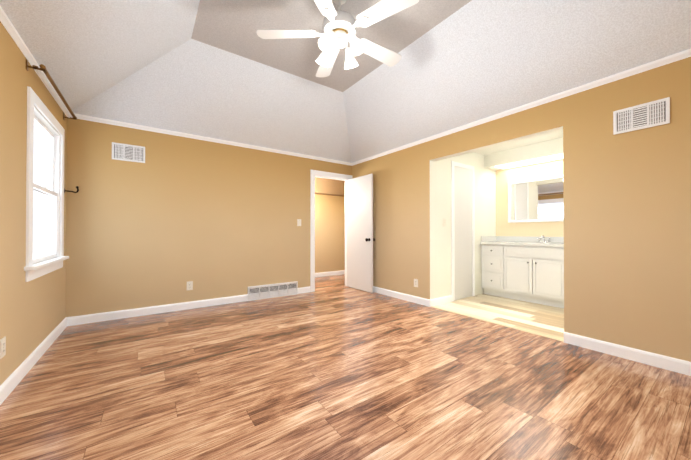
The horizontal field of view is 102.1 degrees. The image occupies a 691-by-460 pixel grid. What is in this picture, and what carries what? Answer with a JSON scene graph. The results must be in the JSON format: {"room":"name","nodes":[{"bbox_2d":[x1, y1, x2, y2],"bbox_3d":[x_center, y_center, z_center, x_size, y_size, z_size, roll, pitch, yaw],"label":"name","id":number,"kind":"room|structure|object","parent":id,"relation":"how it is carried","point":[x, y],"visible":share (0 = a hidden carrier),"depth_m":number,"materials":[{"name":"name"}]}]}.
{"room":"empty bedroom","nodes":[
{"label":"empty bedroom","id":0,"kind":"room"},
{"bbox_2d":[0,21,66,384],"bbox_3d":[-1.784,-0.125,1.160,0.120,2.330,4.840,0,-1,-35],"label":"wall","id":1,"kind":"structure","parent":0,"point":[32,314],"depth_m":1.92,"materials":[{"name":"beige paint"}]},
{"bbox_2d":[0,336,5,358],"bbox_3d":[-2.109,0.724,1.720,0.008,0.116,0.072,0,-1,-35],"label":"electrical outlet","id":2,"kind":"object","parent":1,"relation":"attached to","point":[2,347],"visible":1,"depth_m":1.72,"materials":[{"name":"white plastic"}]},
{"bbox_2d":[0,317,67,404],"bbox_3d":[-1.729,0.992,1.191,0.016,0.097,4.600,0,-1,-35],"label":"baseboard","id":3,"kind":"structure","parent":1,"relation":"attached to","point":[10,383],"depth_m":2.08,"materials":[{"name":"white wood"}]},
{"bbox_2d":[0,6,70,115],"bbox_3d":[-1.726,-1.282,1.210,0.024,0.049,4.600,0,-1,-35],"label":"crown molding","id":4,"kind":"structure","parent":1,"relation":"attached to","point":[14,34],"depth_m":1.90,"materials":[{"name":"white wood"}]},
{"bbox_2d":[25,86,64,281],"bbox_3d":[-2.687,-0.336,2.446,0.138,1.440,1.050,0,-1,-35],"label":"window","id":5,"kind":"structure","parent":1,"relation":"in","point":[34,101],"depth_m":2.69,"materials":[{"name":"white wood"}]},
{"bbox_2d":[24,256,68,270],"bbox_3d":[-2.672,0.284,2.452,0.175,0.030,1.110,0,-1,-35],"label":"window sill","id":6,"kind":"structure","parent":1,"relation":"attached to","point":[38,265],"depth_m":2.31,"materials":[{"name":"white wood"}]},
{"bbox_2d":[26,59,76,119],"bbox_3d":[-2.612,-1.205,2.524,0.102,0.075,1.168,0,-1,-35],"label":"curtain rod","id":7,"kind":"object","parent":1,"relation":"attached to","point":[42,76],"visible":1,"depth_m":2.37,"materials":[{"name":"gold metal"}]},
{"bbox_2d":[64,186,78,192],"bbox_3d":[-2.969,-0.439,3.031,0.115,0.080,0.043,0,-1,-35],"label":"curtain hook","id":8,"kind":"object","parent":1,"relation":"attached to","point":[77,187],"visible":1,"depth_m":3.04,"materials":[{"name":"brown metal"}]},
{"bbox_2d":[65,118,351,316],"bbox_3d":[-1.458,-0.102,4.288,4.038,2.330,0.120,0,-1,-35],"label":"wall","id":9,"kind":"structure","parent":0,"point":[168,219],"depth_m":3.67,"materials":[{"name":"beige paint"}]},
{"bbox_2d":[112,142,144,162],"bbox_3d":[-2.623,-0.934,3.384,0.320,0.200,0.012,0,-1,-35],"label":"air vent","id":10,"kind":"object","parent":9,"relation":"in","point":[127,152],"visible":1,"depth_m":3.38,"materials":[{"name":"white metal"}]},
{"bbox_2d":[68,286,309,325],"bbox_3d":[-1.822,1.012,3.937,2.985,0.097,0.016,0,-1,-35],"label":"baseboard","id":11,"kind":"structure","parent":9,"relation":"attached to","point":[113,315],"depth_m":3.56,"materials":[{"name":"white wood"}]},
{"bbox_2d":[187,281,192,289],"bbox_3d":[-2.092,0.749,3.752,0.072,0.116,0.008,0,-1,-35],"label":"electrical outlet","id":12,"kind":"object","parent":9,"relation":"attached to","point":[189,285],"visible":1,"depth_m":3.75,"materials":[{"name":"white plastic"}]},
{"bbox_2d":[71,113,350,165],"bbox_3d":[-1.472,-1.260,4.198,3.840,0.049,0.024,0,-1,-35],"label":"crown molding","id":13,"kind":"structure","parent":9,"relation":"attached to","point":[83,117],"depth_m":3.79,"materials":[{"name":"white wood"}]},
{"bbox_2d":[248,281,297,300],"bbox_3d":[-1.131,0.959,4.419,0.810,0.210,0.032,0,-1,-35],"label":"air vent","id":14,"kind":"object","parent":9,"relation":"in","point":[268,288],"visible":0.98,"depth_m":4.39,"materials":[{"name":"white metal"}]},
{"bbox_2d":[310,170,351,291],"bbox_3d":[-0.275,0.014,5.128,0.900,2.110,0.152,0,-1,-35],"label":"door frame","id":15,"kind":"structure","parent":9,"relation":"attached to","point":[326,175],"depth_m":4.85,"materials":[{"name":"white wood"}]},
{"bbox_2d":[347,174,374,292],"bbox_3d":[0.244,0.056,4.983,0.187,2.000,0.714,0,-1,-35],"label":"door","id":16,"kind":"structure","parent":15,"relation":"attached to","point":[360,239],"depth_m":4.92,"materials":[{"name":"white wood"}]},
{"bbox_2d":[315,194,344,272],"bbox_3d":[-1.014,-0.088,6.235,2.418,2.330,0.120,0,-1,-35],"label":"wall","id":17,"kind":"structure","parent":0,"point":[329,233],"depth_m":6.61,"materials":[{"name":"beige paint"}]},
{"bbox_2d":[315,270,344,276],"bbox_3d":[-0.975,1.028,6.172,2.418,0.097,0.016,0,-1,-35],"label":"baseboard","id":18,"kind":"structure","parent":17,"relation":"attached to","point":[321,274],"depth_m":6.59,"materials":[{"name":"white wood"}]},
{"bbox_2d":[0,274,690,459],"bbox_3d":[0.218,1.081,3.391,5.980,0.050,6.170,0,-1,-35],"label":"floor","id":19,"kind":"structure","parent":0,"point":[326,369],"depth_m":1.83,"materials":[{"name":"brown wood"}]},
{"bbox_2d":[431,306,563,341],"bbox_3d":[1.620,1.053,3.249,0.035,0.004,1.526,0,-1,-35],"label":"threshold strip","id":20,"kind":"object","parent":19,"relation":"on","point":[501,325],"depth_m":3.07,"materials":[{"name":"beige wood"}]},
{"bbox_2d":[480,243,563,307],"bbox_3d":[2.874,0.647,4.144,0.538,0.830,1.520,0,-1,-35],"label":"bathroom vanity","id":21,"kind":"object","parent":19,"relation":"on","point":[526,268],"depth_m":4.10,"materials":[{"name":"white wood"}]},
{"bbox_2d":[492,239,563,246],"bbox_3d":[2.880,0.209,4.151,0.523,0.045,1.520,0,-1,-35],"label":"countertop","id":22,"kind":"structure","parent":21,"relation":"on","point":[493,240],"depth_m":3.92,"materials":[{"name":"white stone"}]},
{"bbox_2d":[537,235,549,241],"bbox_3d":[2.982,0.132,4.224,0.153,0.111,0.181,0,-1,-35],"label":"faucet","id":23,"kind":"object","parent":22,"relation":"on","point":[543,236],"depth_m":4.24,"materials":[{"name":"silver metal"}]},
{"bbox_2d":[0,0,690,162],"bbox_3d":[0.604,-1.702,2.869,5.980,0.850,4.840,0,-1,-35],"label":"ceiling","id":24,"kind":"structure","parent":0,"point":[219,69],"depth_m":2.90,"materials":[{"name":"paint"}]},
{"bbox_2d":[256,0,418,76],"bbox_3d":[-0.005,-1.763,2.460,1.326,0.574,1.382,0,-1,-35],"label":"fan","id":25,"kind":"object","parent":24,"relation":"hanging from","point":[339,27],"visible":1,"depth_m":2.36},
{"bbox_2d":[484,137,562,169],"bbox_3d":[2.940,-1.162,4.204,0.379,0.209,1.524,0,-1,-35],"label":"beam","id":26,"kind":"structure","parent":24,"relation":"attached to","point":[535,151],"depth_m":4.21,"materials":[{"name":"beige paint"}]},
{"bbox_2d":[495,153,562,168],"bbox_3d":[2.940,-1.052,4.203,0.280,0.012,1.226,0,-1,-35],"label":"ceiling light panel","id":27,"kind":"object","parent":26,"relation":"attached to","point":[536,160],"visible":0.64,"depth_m":4.26,"materials":[{"name":"white plastic"}]},
{"bbox_2d":[435,152,495,299],"bbox_3d":[1.973,-0.101,4.519,1.822,2.330,0.120,0,-1,-35],"label":"wall","id":28,"kind":"structure","parent":0,"point":[485,201],"depth_m":4.16,"materials":[{"name":"beige paint"}]},
{"bbox_2d":[432,295,451,305],"bbox_3d":[1.381,1.012,4.006,0.487,0.097,0.016,0,-1,-35],"label":"baseboard","id":29,"kind":"structure","parent":28,"relation":"attached to","point":[446,299],"depth_m":4.00,"materials":[{"name":"white wood"}]},
{"bbox_2d":[454,166,471,299],"bbox_3d":[1.828,0.044,4.334,0.486,2.015,0.010,0,-1,-35],"label":"closet door","id":30,"kind":"structure","parent":28,"relation":"in","point":[463,223],"depth_m":4.32,"materials":[{"name":"white wood"}]},
{"bbox_2d":[451,161,474,301],"bbox_3d":[1.829,0.018,4.332,0.612,2.090,0.016,0,-1,-35],"label":"trim","id":31,"kind":"structure","parent":28,"relation":"attached to","point":[453,164],"depth_m":4.18,"materials":[{"name":"white wood"}]},
{"bbox_2d":[480,236,495,242],"bbox_3d":[2.446,0.149,4.763,0.483,0.085,0.020,0,-1,-35],"label":"backsplash","id":32,"kind":"structure","parent":28,"relation":"attached to","point":[484,239],"depth_m":4.68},
{"bbox_2d":[352,57,690,361],"bbox_3d":[1.506,-0.108,3.500,0.120,2.330,4.600,0,-1,-35],"label":"wall","id":33,"kind":"structure","parent":0,"point":[627,236],"depth_m":2.39,"materials":[{"name":"beige paint"}]},
{"bbox_2d":[373,286,431,306],"bbox_3d":[0.645,1.017,4.587,0.016,0.097,1.816,0,-1,-35],"label":"baseboard","id":34,"kind":"structure","parent":33,"relation":"attached to","point":[426,302],"depth_m":4.22,"materials":[{"name":"white wood"}]},
{"bbox_2d":[414,279,417,286],"bbox_3d":[1.023,0.771,4.062,0.008,0.116,0.072,0,-1,-35],"label":"electrical outlet","id":35,"kind":"object","parent":33,"relation":"attached to","point":[415,282],"visible":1,"depth_m":4.06,"materials":[{"name":"white plastic"}]},
{"bbox_2d":[351,49,690,165],"bbox_3d":[1.448,-1.266,3.466,0.024,0.049,4.600,0,-1,-35],"label":"crown molding","id":36,"kind":"structure","parent":33,"relation":"attached to","point":[687,53],"depth_m":2.65,"materials":[{"name":"white wood"}]},
{"bbox_2d":[564,332,690,375],"bbox_3d":[2.406,0.999,2.109,0.016,0.097,1.244,0,-1,-35],"label":"baseboard","id":37,"kind":"structure","parent":33,"relation":"attached to","point":[649,358],"depth_m":2.25,"materials":[{"name":"white wood"}]},
{"bbox_2d":[613,97,669,134],"bbox_3d":[2.340,-0.897,2.219,0.012,0.195,0.310,0,-1,-35],"label":"air vent","id":38,"kind":"object","parent":33,"relation":"in","point":[646,115],"visible":1,"depth_m":2.21,"materials":[{"name":"white metal"}]},
{"bbox_2d":[496,159,563,236],"bbox_3d":[3.144,-0.102,4.341,0.120,2.330,1.526,0,-1,-35],"label":"wall","id":39,"kind":"structure","parent":0,"point":[504,177],"depth_m":4.57,"materials":[{"name":"beige paint"}]},
{"bbox_2d":[496,235,563,242],"bbox_3d":[3.085,0.145,4.297,0.020,0.085,1.520,0,-1,-35],"label":"backsplash","id":40,"kind":"structure","parent":39,"relation":"attached to","point":[507,239],"depth_m":4.41,"materials":[{"name":"white stone"}]},
{"bbox_2d":[508,174,563,222],"bbox_3d":[3.082,-0.472,4.300,0.029,0.690,1.096,0,-1,-35],"label":"mirror","id":41,"kind":"object","parent":39,"relation":"attached to","point":[536,200],"visible":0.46,"depth_m":4.40,"materials":[{"name":"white mirror"}]},
{"label":"outside","id":42,"kind":"structure","parent":0,"visible":0},
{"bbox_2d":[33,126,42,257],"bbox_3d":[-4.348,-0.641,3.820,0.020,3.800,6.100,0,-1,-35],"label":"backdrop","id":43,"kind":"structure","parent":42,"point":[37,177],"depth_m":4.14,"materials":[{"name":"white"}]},
{"bbox_3d":[-0.629,-1.282,5.702,2.658,0.050,1.450,0,-1,-35],"label":"ceiling","id":44,"kind":"structure","parent":0,"visible":0},
{"bbox_2d":[315,177,344,196],"bbox_3d":[-0.906,-1.039,6.091,2.418,0.429,0.249,0,-1,-35],"label":"beam","id":45,"kind":"structure","parent":44,"relation":"attached to","point":[325,186],"depth_m":6.34,"materials":[{"name":"beige paint"}]}
]}

